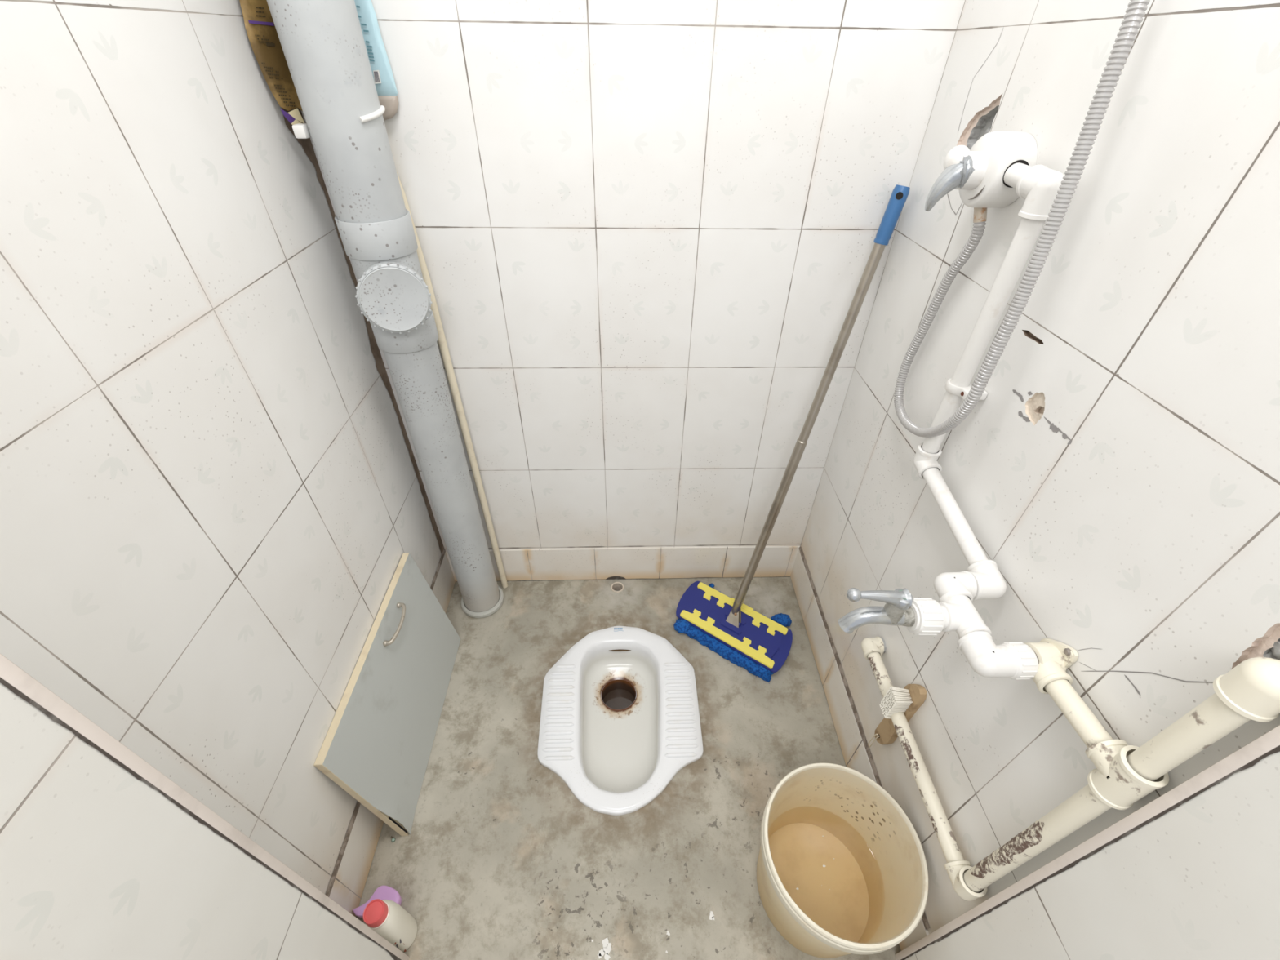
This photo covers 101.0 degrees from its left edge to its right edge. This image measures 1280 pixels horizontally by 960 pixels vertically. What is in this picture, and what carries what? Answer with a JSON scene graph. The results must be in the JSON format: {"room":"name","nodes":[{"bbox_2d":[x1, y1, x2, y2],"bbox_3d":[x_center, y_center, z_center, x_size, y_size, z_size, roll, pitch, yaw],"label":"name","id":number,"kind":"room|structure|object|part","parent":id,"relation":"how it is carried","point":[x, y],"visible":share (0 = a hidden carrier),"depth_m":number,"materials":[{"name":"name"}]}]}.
{"room":"bathroom","nodes":[
{"label":"bathroom","id":0,"kind":"room"},
{"bbox_2d":[0,653,408,959],"bbox_3d":[-0.673,0.252,-0.107,0.541,2.430,0.870,-1,40,-2],"label":"wall","id":1,"kind":"structure","parent":0,"point":[104,855],"depth_m":0.42,"materials":[{"name":"tile"}]},
{"bbox_2d":[0,0,444,894],"bbox_3d":[-0.579,-0.287,0.542,0.054,2.430,0.950,-1,40,-2],"label":"wall","id":2,"kind":"structure","parent":0,"point":[213,495],"depth_m":0.65,"materials":[{"name":"tile"}]},
{"bbox_2d":[239,0,304,124],"bbox_3d":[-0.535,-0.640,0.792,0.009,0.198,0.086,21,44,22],"label":"shampoo bottle","id":3,"kind":"object","parent":2,"relation":"attached to","point":[260,26],"visible":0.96,"depth_m":0.78,"materials":[{"name":"brown plastic"}]},
{"bbox_3d":[-0.574,-0.194,1.196,0.001,1.166,0.063,-1,40,-2],"label":"trim","id":4,"kind":"part","parent":2,"relation":"part of","materials":[{"name":"white tile"}]},
{"bbox_2d":[313,552,460,835],"bbox_3d":[-0.532,0.470,1.202,0.068,0.366,0.485,-1,40,-2],"label":"door","id":5,"kind":"structure","parent":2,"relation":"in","point":[376,747],"depth_m":1.14,"materials":[{"name":"grey wood"}]},
{"bbox_3d":[-0.535,0.315,1.157,0.030,0.018,0.107,-1,40,-2],"label":"handle","id":6,"kind":"part","parent":5,"relation":"part of","materials":[{"name":"silver metal"}]},
{"bbox_2d":[325,549,455,916],"bbox_3d":[-0.567,0.552,1.271,0.004,0.143,0.896,-1,40,-2],"label":"baseboard","id":7,"kind":"structure","parent":2,"relation":"attached to","point":[350,880],"depth_m":1.05,"materials":[{"name":"tile"}]},
{"bbox_2d":[355,577,901,959],"bbox_3d":[-0.021,0.906,0.972,1.900,0.001,1.950,-1,40,-2],"label":"floor","id":8,"kind":"structure","parent":0,"point":[500,859],"depth_m":1.17,"materials":[{"name":"grey concrete"}]},
{"bbox_2d":[352,885,401,918],"bbox_3d":[-0.511,0.827,1.033,0.085,0.032,0.048,-1,40,-2],"label":"scoop","id":9,"kind":"object","parent":8,"relation":"on","point":[382,892],"visible":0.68,"depth_m":1.03,"materials":[{"name":"purple"}]},
{"bbox_2d":[266,0,503,617],"bbox_3d":[-0.464,-0.542,0.828,0.140,2.400,0.154,-14,42,-18],"label":"drain pipe","id":10,"kind":"object","parent":8,"relation":"on","point":[322,43],"visible":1,"depth_m":0.90,"materials":[{"name":"grey plastic"}]},
{"bbox_2d":[334,208,417,261],"bbox_3d":[-0.465,-0.439,0.935,0.121,0.060,0.121,-1,40,-2],"label":"socket","id":11,"kind":"object","parent":10,"relation":"attached to","point":[386,236],"depth_m":0.90,"materials":[{"name":"grey plastic"}]},
{"bbox_2d":[369,310,438,353],"bbox_3d":[-0.467,-0.302,1.048,0.117,0.052,0.117,-1,40,-2],"label":"socket","id":12,"kind":"object","parent":10,"relation":"attached to","point":[424,340],"depth_m":1.02,"materials":[{"name":"grey plastic"}]},
{"bbox_2d":[362,898,417,951],"bbox_3d":[-0.453,0.821,0.968,0.056,0.235,0.057,-1,40,-2],"label":"bottle","id":13,"kind":"object","parent":8,"relation":"on","point":[388,919],"visible":0.85,"depth_m":0.92,"materials":[{"name":"white plastic"}]},
{"bbox_2d":[390,835,395,842],"bbox_3d":[-0.528,0.767,1.125,0.014,0.007,0.008,22,44,23],"label":"screw","id":14,"kind":"object","parent":8,"relation":"on","point":[393,840],"visible":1,"depth_m":1.12,"materials":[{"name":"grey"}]},
{"bbox_2d":[610,582,623,592],"bbox_3d":[-0.071,0.359,1.674,0.041,0.062,0.041,-1,40,-2],"label":"floor drain","id":15,"kind":"object","parent":8,"relation":"in","point":[617,587],"visible":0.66,"depth_m":1.67,"materials":[{"name":"beige metal"}]},
{"bbox_2d":[537,626,703,815],"bbox_3d":[-0.051,0.646,1.404,0.417,0.186,0.497,-1,40,-2],"label":"toilet","id":16,"kind":"object","parent":8,"relation":"in","point":[616,753],"visible":1,"depth_m":1.36,"materials":[{"name":"ceramic"}]},
{"bbox_2d":[673,184,910,681],"bbox_3d":[0.295,0.004,1.182,0.383,1.125,0.354,-1,40,-2],"label":"mop","id":17,"kind":"object","parent":8,"relation":"on","point":[753,642],"visible":1,"depth_m":1.46,"materials":[{"name":"blue plastic"}]},
{"bbox_3d":[0.270,0.415,1.527,0.345,0.004,0.151,25,45,26],"label":"head plate","id":18,"kind":"part","parent":17,"relation":"part of","materials":[{"name":"blue plastic"}]},
{"bbox_3d":[0.267,0.409,1.526,0.298,0.006,0.111,25,45,26],"label":"raised panel","id":19,"kind":"part","parent":17,"relation":"part of","materials":[{"name":"blue plastic"}]},
{"bbox_2d":[756,762,928,958],"bbox_3d":[0.352,0.730,0.995,0.275,0.252,0.275,-1,40,-2],"label":"plastic bucket","id":20,"kind":"object","parent":8,"relation":"on","point":[877,878],"visible":1,"depth_m":1.03,"materials":[{"name":"beige plastic"}]},
{"bbox_2d":[301,0,964,551],"bbox_3d":[-0.034,-0.612,0.944,1.220,2.430,0.050,-1,40,-2],"label":"wall","id":21,"kind":"structure","parent":0,"point":[646,230],"depth_m":1.02,"materials":[{"name":"tile"}]},
{"bbox_2d":[395,169,507,588],"bbox_3d":[-0.433,-0.595,0.890,0.073,2.398,0.022,10,41,10],"label":"conduit pipe","id":22,"kind":"object","parent":21,"relation":"attached to","point":[442,341],"visible":0.5,"depth_m":1.23,"materials":[{"name":"beige plastic"}]},
{"bbox_2d":[354,0,398,119],"bbox_3d":[-0.438,-0.672,0.828,0.083,0.179,0.012,-1,40,-2],"label":"pouch","id":23,"kind":"object","parent":22,"relation":"attached to","point":[384,82],"visible":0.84,"depth_m":0.83,"materials":[{"name":"teal plastic"}]},
{"bbox_2d":[445,546,799,581],"bbox_3d":[-0.048,0.260,1.634,1.072,0.140,0.004,-1,40,-2],"label":"baseboard","id":24,"kind":"structure","parent":21,"relation":"attached to","point":[556,564],"depth_m":1.63,"materials":[{"name":"tile"}]},
{"bbox_2d":[455,576,790,582],"bbox_3d":[-0.049,0.306,1.673,1.074,0.027,0.003,-1,40,-2],"label":"trim","id":25,"kind":"structure","parent":21,"relation":"attached to","point":[611,577],"depth_m":1.68,"materials":[{"name":"beige tile"}]},
{"bbox_2d":[800,0,1279,959],"bbox_3d":[0.727,-0.041,0.273,0.464,2.430,1.751,0,40,-1],"label":"wall","id":26,"kind":"structure","parent":0,"point":[1117,468],"depth_m":0.58,"materials":[{"name":"tile"}]},
{"bbox_2d":[790,546,929,951],"bbox_3d":[0.491,0.551,1.299,0.005,0.136,0.916,0,40,-1],"label":"baseboard","id":27,"kind":"structure","parent":26,"relation":"attached to","point":[855,757],"depth_m":1.33,"materials":[{"name":"tile"}]},
{"bbox_2d":[924,131,1037,211],"bbox_3d":[0.452,-0.416,0.715,0.107,0.094,0.091,-1,40,-2],"label":"shower valve","id":28,"kind":"object","parent":26,"relation":"attached to","point":[978,172],"visible":0.99,"depth_m":0.69,"materials":[{"name":"white plastic"}]},
{"bbox_3d":[0.425,-0.406,0.720,0.052,0.071,0.042,-1,40,-2],"label":"lever","id":29,"kind":"part","parent":28,"relation":"part of","materials":[{"name":"silver metal"}]},
{"bbox_3d":[0.428,-0.430,0.711,0.029,0.037,0.039,-1,40,-2],"label":"knob","id":30,"kind":"part","parent":28,"relation":"part of","materials":[{"name":"white plastic"}]},
{"bbox_2d":[893,0,1150,437],"bbox_3d":[0.471,-0.312,0.703,0.024,0.631,0.274,6,40,6],"label":"shower hose","id":31,"kind":"object","parent":28,"relation":"hanging from","point":[1131,24],"visible":1,"depth_m":0.61,"materials":[{"name":"grey plastic"}]},
{"bbox_2d":[905,162,1064,679],"bbox_3d":[0.448,-0.082,0.655,0.143,0.486,0.450,8,40,8],"label":"pipe","id":32,"kind":"object","parent":26,"relation":"attached to","point":[1038,184],"visible":0.95,"depth_m":0.68,"materials":[{"name":"white plastic"}]},
{"bbox_2d":[838,587,915,634],"bbox_3d":[0.306,0.164,0.666,0.107,0.079,0.026,-1,40,-2],"label":"tap","id":33,"kind":"object","parent":32,"relation":"attached to","point":[897,610],"visible":1,"depth_m":0.66,"materials":[{"name":"silver metal"}]},
{"bbox_3d":[0.298,0.179,0.678,0.082,0.040,0.023,-1,40,-2],"label":"spout","id":34,"kind":"part","parent":33,"relation":"part of","materials":[{"name":"silver metal"}]},
{"bbox_3d":[0.295,0.145,0.650,0.084,0.030,0.026,-1,40,-2],"label":"lever","id":35,"kind":"part","parent":33,"relation":"part of","materials":[{"name":"silver metal"}]},
{"bbox_2d":[861,636,1279,901],"bbox_3d":[0.487,0.255,0.745,0.052,0.617,0.443,-1,40,-2],"label":"pipe","id":36,"kind":"object","parent":26,"relation":"attached to","point":[1124,774],"visible":0.99,"depth_m":0.56,"materials":[{"name":"beige plastic"}]},
{"bbox_2d":[867,684,926,748],"bbox_3d":[0.475,0.471,1.021,0.049,0.290,0.043,-1,40,-2],"label":"scrub brush","id":37,"kind":"object","parent":36,"relation":"hanging from","point":[908,700],"visible":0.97,"depth_m":0.96,"materials":[{"name":"brown wood"}]},
{"bbox_3d":[0.507,-0.189,0.650,0.001,0.572,0.767,0,40,-1],"label":"trim","id":38,"kind":"part","parent":26,"relation":"part of","materials":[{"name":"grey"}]}
]}

